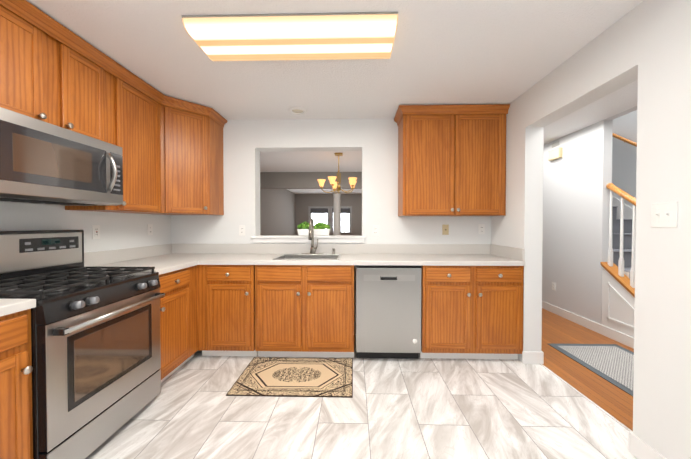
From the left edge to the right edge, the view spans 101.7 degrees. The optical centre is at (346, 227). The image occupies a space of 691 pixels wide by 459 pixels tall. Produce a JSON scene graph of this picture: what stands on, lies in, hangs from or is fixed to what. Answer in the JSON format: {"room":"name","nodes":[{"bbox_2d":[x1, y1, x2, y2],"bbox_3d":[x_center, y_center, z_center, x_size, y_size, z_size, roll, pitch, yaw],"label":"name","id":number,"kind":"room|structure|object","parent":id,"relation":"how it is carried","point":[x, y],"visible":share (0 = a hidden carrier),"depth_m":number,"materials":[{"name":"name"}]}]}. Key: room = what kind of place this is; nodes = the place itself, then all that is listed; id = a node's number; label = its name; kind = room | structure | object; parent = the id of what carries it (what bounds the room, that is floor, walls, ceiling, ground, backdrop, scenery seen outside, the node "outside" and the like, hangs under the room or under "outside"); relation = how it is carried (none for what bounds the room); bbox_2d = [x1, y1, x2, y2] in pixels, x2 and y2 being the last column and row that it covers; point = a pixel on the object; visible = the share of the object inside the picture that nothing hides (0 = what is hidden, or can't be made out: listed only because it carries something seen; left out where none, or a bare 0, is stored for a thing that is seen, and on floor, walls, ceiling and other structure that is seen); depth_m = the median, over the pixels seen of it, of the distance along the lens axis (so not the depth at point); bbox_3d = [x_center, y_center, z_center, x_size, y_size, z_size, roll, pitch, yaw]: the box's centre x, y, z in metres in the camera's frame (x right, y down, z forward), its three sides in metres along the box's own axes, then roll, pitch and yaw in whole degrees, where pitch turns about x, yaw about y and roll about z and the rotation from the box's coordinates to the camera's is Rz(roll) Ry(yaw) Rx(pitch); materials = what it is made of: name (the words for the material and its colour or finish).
{"room":"kitchen","nodes":[
{"label":"kitchen","id":0,"kind":"room"},
{"bbox_2d":[0,189,295,252],"bbox_3d":[-2.137,-0.029,4.736,0.330,2.440,12.900,0,1,1],"label":"wall","id":1,"kind":"structure","parent":0,"point":[122,230],"depth_m":2.49,"materials":[{"name":"white paint"}]},
{"bbox_2d":[0,5,105,141],"bbox_3d":[-1.867,-0.867,1.636,0.350,0.586,0.758,0,1,1],"label":"upper cabinet","id":2,"kind":"object","parent":1,"relation":"attached to","point":[45,77],"visible":0.83,"depth_m":1.65,"materials":[{"name":"brown wood"}]},
{"bbox_2d":[0,107,122,205],"bbox_3d":[-1.793,-0.361,1.642,0.494,0.420,0.757,0,1,1],"label":"microwave","id":3,"kind":"object","parent":2,"relation":"attached to","point":[43,162],"visible":1,"depth_m":1.56,"materials":[{"name":"silver metal"}]},
{"bbox_2d":[92,225,99,238],"bbox_3d":[-2.025,0.033,2.277,0.009,0.114,0.070,0,1,1],"label":"outlet","id":4,"kind":"object","parent":1,"relation":"attached to","point":[95,231],"visible":1,"depth_m":2.27,"materials":[{"name":"white plastic"}]},
{"bbox_2d":[65,70,160,212],"bbox_3d":[-1.851,-0.652,2.309,0.350,1.035,0.578,0,1,1],"label":"upper cabinet","id":5,"kind":"object","parent":1,"relation":"attached to","point":[132,121],"visible":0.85,"depth_m":2.28,"materials":[{"name":"brown wood"}]},
{"bbox_2d":[147,224,152,234],"bbox_3d":[-2.011,0.017,2.883,0.008,0.114,0.070,0,1,1],"label":"electrical outlet","id":6,"kind":"object","parent":1,"relation":"attached to","point":[150,229],"visible":1,"depth_m":2.88,"materials":[{"name":"white plastic"}]},
{"bbox_2d":[295,194,361,235],"bbox_3d":[-0.022,-0.117,11.062,3.960,2.440,0.150,0,1,1],"label":"wall","id":7,"kind":"structure","parent":0,"point":[303,202],"depth_m":10.99,"materials":[{"name":"grey paint"}]},
{"bbox_2d":[308,206,329,233],"bbox_3d":[-1.073,-0.312,11.044,0.880,1.070,0.170,0,1,1],"label":"window","id":8,"kind":"structure","parent":7,"relation":"in","point":[317,214],"depth_m":11.02,"materials":[{"name":"grey glass"}]},
{"bbox_2d":[330,206,351,233],"bbox_3d":[-0.213,-0.311,11.024,0.880,1.070,0.170,0,1,1],"label":"window","id":9,"kind":"structure","parent":7,"relation":"in","point":[346,219],"depth_m":11.00,"materials":[{"name":"grey glass"}]},
{"bbox_2d":[171,118,490,334],"bbox_3d":[-0.117,-0.008,3.265,3.780,2.440,0.175,0,1,1],"label":"wall","id":10,"kind":"structure","parent":0,"point":[247,142],"depth_m":3.17,"materials":[{"name":"white paint"}]},
{"bbox_2d":[137,104,223,214],"bbox_3d":[-1.708,-0.660,2.900,0.609,1.035,0.607,0,1,1],"label":"upper cabinet","id":11,"kind":"object","parent":10,"relation":"attached to","point":[192,178],"visible":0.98,"depth_m":2.76,"materials":[{"name":"brown wood"}]},
{"bbox_2d":[0,0,226,127],"bbox_3d":[-1.549,-1.158,1.839,0.338,0.076,2.707,0,1,1],"label":"crown molding","id":12,"kind":"structure","parent":11,"relation":"attached to","point":[27,11],"depth_m":1.89,"materials":[{"name":"brown wood"}]},
{"bbox_2d":[239,225,244,235],"bbox_3d":[-1.188,0.028,3.199,0.070,0.114,0.008,0,1,1],"label":"electrical outlet","id":13,"kind":"object","parent":10,"relation":"attached to","point":[241,230],"visible":1,"depth_m":3.20,"materials":[{"name":"white plastic"}]},
{"bbox_2d":[251,235,365,242],"bbox_3d":[-0.429,0.128,3.262,1.295,0.076,0.220,0,1,1],"label":"sill","id":14,"kind":"structure","parent":10,"relation":"attached to","point":[304,239],"depth_m":3.17,"materials":[{"name":"white"}]},
{"bbox_2d":[297,221,329,235],"bbox_3d":[-0.380,0.005,3.285,0.381,0.169,0.115,0,1,1],"label":"pot","id":15,"kind":"object","parent":14,"relation":"on","point":[320,229],"visible":0.9,"depth_m":3.24,"materials":[{"name":"white ceramic"}]},
{"bbox_2d":[442,225,448,234],"bbox_3d":[1.106,0.019,3.145,0.070,0.114,0.007,0,1,1],"label":"phone jack","id":16,"kind":"object","parent":10,"relation":"attached to","point":[445,229],"visible":1,"depth_m":3.14,"materials":[{"name":"beige plastic"}]},
{"bbox_2d":[398,114,505,215],"bbox_3d":[1.087,-0.654,2.962,1.031,1.050,0.350,0,1,1],"label":"upper cabinet","id":17,"kind":"object","parent":10,"relation":"attached to","point":[451,165],"visible":1,"depth_m":2.82,"materials":[{"name":"brown wood"}]},
{"bbox_2d":[394,104,509,125],"bbox_3d":[1.062,-1.174,2.946,1.081,0.076,0.369,0,1,1],"label":"crown molding","id":18,"kind":"structure","parent":17,"relation":"attached to","point":[402,110],"depth_m":2.79,"materials":[{"name":"brown wood"}]},
{"bbox_2d":[478,224,484,233],"bbox_3d":[1.505,0.014,3.135,0.070,0.114,0.008,0,1,1],"label":"electrical outlet","id":19,"kind":"object","parent":10,"relation":"attached to","point":[481,228],"visible":1,"depth_m":3.13,"materials":[{"name":"white plastic"}]},
{"bbox_2d":[26,0,643,193],"bbox_3d":[0.322,-1.288,4.660,5.250,0.080,12.900,0,1,1],"label":"ceiling","id":20,"kind":"structure","parent":0,"point":[464,52],"depth_m":2.05,"materials":[{"name":"white paint"}]},
{"bbox_2d":[182,12,397,60],"bbox_3d":[-0.319,-1.175,1.772,1.221,0.061,0.386,0,1,1],"label":"fluorescent ceiling light","id":21,"kind":"object","parent":20,"relation":"attached to","point":[308,36],"visible":0.98,"depth_m":1.67,"materials":[{"name":"oak wood"},{"name":"translucent white plastic"}]},
{"bbox_2d":[288,107,306,114],"bbox_3d":[-0.508,-1.215,2.928,0.192,0.016,0.192,0,1,1],"label":"recessed light","id":22,"kind":"object","parent":20,"relation":"in","point":[297,110],"visible":1,"depth_m":2.92,"materials":[{"name":"white"}]},
{"bbox_2d":[260,172,361,188],"bbox_3d":[-0.130,-1.093,6.474,3.960,0.360,0.200,0,1,1],"label":"header beam","id":23,"kind":"structure","parent":20,"relation":"attached to","point":[288,180],"depth_m":6.40,"materials":[{"name":"grey paint"}]},
{"bbox_2d":[317,153,356,193],"bbox_3d":[-0.159,-0.914,4.727,0.669,0.668,0.696,0,1,1],"label":"dining chandelier","id":24,"kind":"object","parent":20,"relation":"hanging from","point":[352,182],"visible":1,"depth_m":4.70,"materials":[{"name":"gold metal"}]},
{"bbox_2d":[85,308,637,458],"bbox_3d":[0.906,1.258,2.106,6.180,0.060,7.750,0,1,1],"label":"floor","id":25,"kind":"structure","parent":0,"point":[428,408],"depth_m":1.86,"materials":[{"name":"tile"}]},
{"bbox_2d":[0,309,32,458],"bbox_3d":[-1.686,0.801,1.083,0.635,0.883,0.380,0,1,1],"label":"base cabinet","id":26,"kind":"object","parent":25,"relation":"on","point":[16,423],"visible":1,"depth_m":1.19,"materials":[{"name":"brown wood"}]},
{"bbox_2d":[0,299,35,315],"bbox_3d":[-1.734,0.287,0.693,0.662,0.149,1.147,0,1,1],"label":"countertop","id":27,"kind":"structure","parent":26,"relation":"on","point":[7,306],"depth_m":1.20,"materials":[{"name":"white stone"}]},
{"bbox_2d":[0,230,164,458],"bbox_3d":[-1.663,0.626,1.653,0.750,1.218,0.757,0,1,1],"label":"gas range","id":28,"kind":"object","parent":25,"relation":"on","point":[96,355],"visible":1,"depth_m":1.55,"materials":[{"name":"silver metal"}]},
{"bbox_2d":[158,267,189,382],"bbox_3d":[-1.658,0.784,2.267,0.635,0.883,0.457,0,1,1],"label":"base cabinet","id":29,"kind":"object","parent":25,"relation":"on","point":[175,321],"visible":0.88,"depth_m":2.25,"materials":[{"name":"brown wood"}]},
{"bbox_2d":[84,248,199,274],"bbox_3d":[-1.696,0.265,2.305,0.662,0.149,0.547,0,1,1],"label":"countertop","id":30,"kind":"structure","parent":29,"relation":"on","point":[164,258],"depth_m":2.50,"materials":[{"name":"white stone"}]},
{"bbox_2d":[182,265,209,364],"bbox_3d":[-1.397,0.780,2.600,0.171,0.883,0.218,0,1,1],"label":"cabinet filler","id":31,"kind":"object","parent":25,"relation":"on","point":[197,307],"visible":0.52,"depth_m":2.60,"materials":[{"name":"brown wood"}]},
{"bbox_2d":[205,265,257,355],"bbox_3d":[-1.076,0.776,2.869,0.454,0.883,0.635,0,1,1],"label":"base cabinet","id":32,"kind":"object","parent":25,"relation":"on","point":[229,310],"visible":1,"depth_m":2.59,"materials":[{"name":"brown wood"}]},
{"bbox_2d":[226,357,352,397],"bbox_3d":[-0.414,1.220,2.342,0.930,0.007,0.590,0,1,1],"label":"kitchen rug","id":33,"kind":"object","parent":25,"relation":"on","point":[293,377],"visible":1,"depth_m":2.28,"materials":[{"name":"beige fabric"}]},
{"bbox_2d":[255,265,353,356],"bbox_3d":[-0.381,0.776,2.853,0.911,0.883,0.635,0,1,1],"label":"base cabinet","id":34,"kind":"object","parent":25,"relation":"on","point":[304,310],"visible":0.98,"depth_m":2.57,"materials":[{"name":"brown wood"}]},
{"bbox_2d":[135,244,524,265],"bbox_3d":[-0.206,0.257,2.862,3.614,0.149,0.637,0,1,1],"label":"countertop","id":35,"kind":"structure","parent":34,"relation":"on","point":[210,254],"depth_m":2.98,"materials":[{"name":"white stone"}]},
{"bbox_2d":[272,253,341,259],"bbox_3d":[-0.378,0.380,2.879,0.639,0.190,0.504,0,1,1],"label":"stainless steel sink","id":36,"kind":"object","parent":35,"relation":"in","point":[300,256],"visible":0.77,"depth_m":3.03,"materials":[{"name":"silver metal"}]},
{"bbox_2d":[301,218,323,253],"bbox_3d":[-0.374,0.089,2.994,0.250,0.389,0.219,0,1,1],"label":"pull-down faucet","id":37,"kind":"object","parent":35,"relation":"on","point":[311,233],"visible":1,"depth_m":3.05,"materials":[{"name":"silver metal"}]},
{"bbox_2d":[355,265,421,358],"bbox_3d":[0.387,0.776,2.838,0.594,0.875,0.597,0,1,1],"label":"dishwasher","id":38,"kind":"object","parent":25,"relation":"on","point":[387,311],"visible":1,"depth_m":2.54,"materials":[{"name":"silver metal"}]},
{"bbox_2d":[418,265,523,358],"bbox_3d":[1.148,0.777,2.816,0.904,0.883,0.635,0,1,1],"label":"base cabinet","id":39,"kind":"object","parent":25,"relation":"on","point":[471,312],"visible":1,"depth_m":2.54,"materials":[{"name":"brown wood"}]},
{"bbox_2d":[548,343,633,395],"bbox_3d":[2.437,1.223,2.144,0.700,0.008,1.600,0,1,1],"label":"rug","id":40,"kind":"object","parent":25,"relation":"on","point":[613,364],"visible":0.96,"depth_m":2.58,"materials":[{"name":"grey fabric"}]},
{"bbox_2d":[600,133,636,337],"bbox_3d":[3.401,-0.533,3.961,0.975,3.500,3.867,0,1,1],"label":"stairs","id":41,"kind":"structure","parent":25,"relation":"on","point":[618,288],"depth_m":3.09,"materials":[{"name":"white wood"}]},
{"bbox_2d":[542,106,636,323],"bbox_3d":[2.937,-1.272,2.098,0.100,5.000,7.600,0,1,1],"label":"wall","id":42,"kind":"structure","parent":0,"point":[577,177],"depth_m":3.54,"materials":[{"name":"white paint"}]},
{"bbox_2d":[552,282,555,290],"bbox_3d":[2.926,0.822,3.978,0.008,0.114,0.070,0,1,1],"label":"outlet","id":43,"kind":"object","parent":42,"relation":"attached to","point":[554,286],"visible":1,"depth_m":3.96,"materials":[{"name":"white plastic"}]},
{"bbox_2d":[548,141,561,160],"bbox_3d":[2.906,-1.077,3.922,0.047,0.240,0.220,0,1,1],"label":"door chime","id":44,"kind":"object","parent":42,"relation":"attached to","point":[555,154],"visible":1,"depth_m":3.90,"materials":[{"name":"beige plastic"}]},
{"bbox_2d":[542,301,633,348],"bbox_3d":[2.926,1.146,4.032,0.013,0.110,3.800,0,1,1],"label":"baseboard","id":45,"kind":"structure","parent":42,"relation":"attached to","point":[620,337],"depth_m":3.32,"materials":[{"name":"white wood"}]},
{"bbox_2d":[491,0,690,458],"bbox_3d":[1.634,0.027,0.741,0.160,2.440,4.790,0,1,1],"label":"wall","id":46,"kind":"structure","parent":0,"point":[646,44],"depth_m":1.47,"materials":[{"name":"white paint"}]},
{"bbox_2d":[628,431,666,458],"bbox_3d":[1.529,1.203,-0.022,0.013,0.110,3.167,0,1,1],"label":"baseboard","id":47,"kind":"structure","parent":46,"relation":"attached to","point":[638,448],"depth_m":1.49,"materials":[{"name":"white wood"}]},
{"bbox_2d":[651,201,677,227],"bbox_3d":[1.560,-0.065,1.389,0.018,0.124,0.116,0,1,1],"label":"double light switch","id":48,"kind":"object","parent":46,"relation":"attached to","point":[664,214],"visible":1,"depth_m":1.38,"materials":[{"name":"white plastic"}]},
{"bbox_2d":[612,110,636,208],"bbox_3d":[3.920,-1.270,2.000,0.150,5.000,7.750,0,1,1],"label":"wall","id":49,"kind":"structure","parent":0,"point":[624,161],"depth_m":3.93,"materials":[{"name":"white paint"}]},
{"bbox_3d":[-0.189,1.188,7.178,4.110,0.060,7.960,0,1,1],"label":"floor","id":50,"kind":"structure","parent":0,"visible":0},
{"bbox_2d":[332,188,341,234],"bbox_3d":[-0.220,0.128,6.494,0.240,2.078,0.240,0,1,1],"label":"column","id":51,"kind":"structure","parent":50,"relation":"on","point":[337,214],"depth_m":6.42,"materials":[{"name":"grey paint"}]}
]}

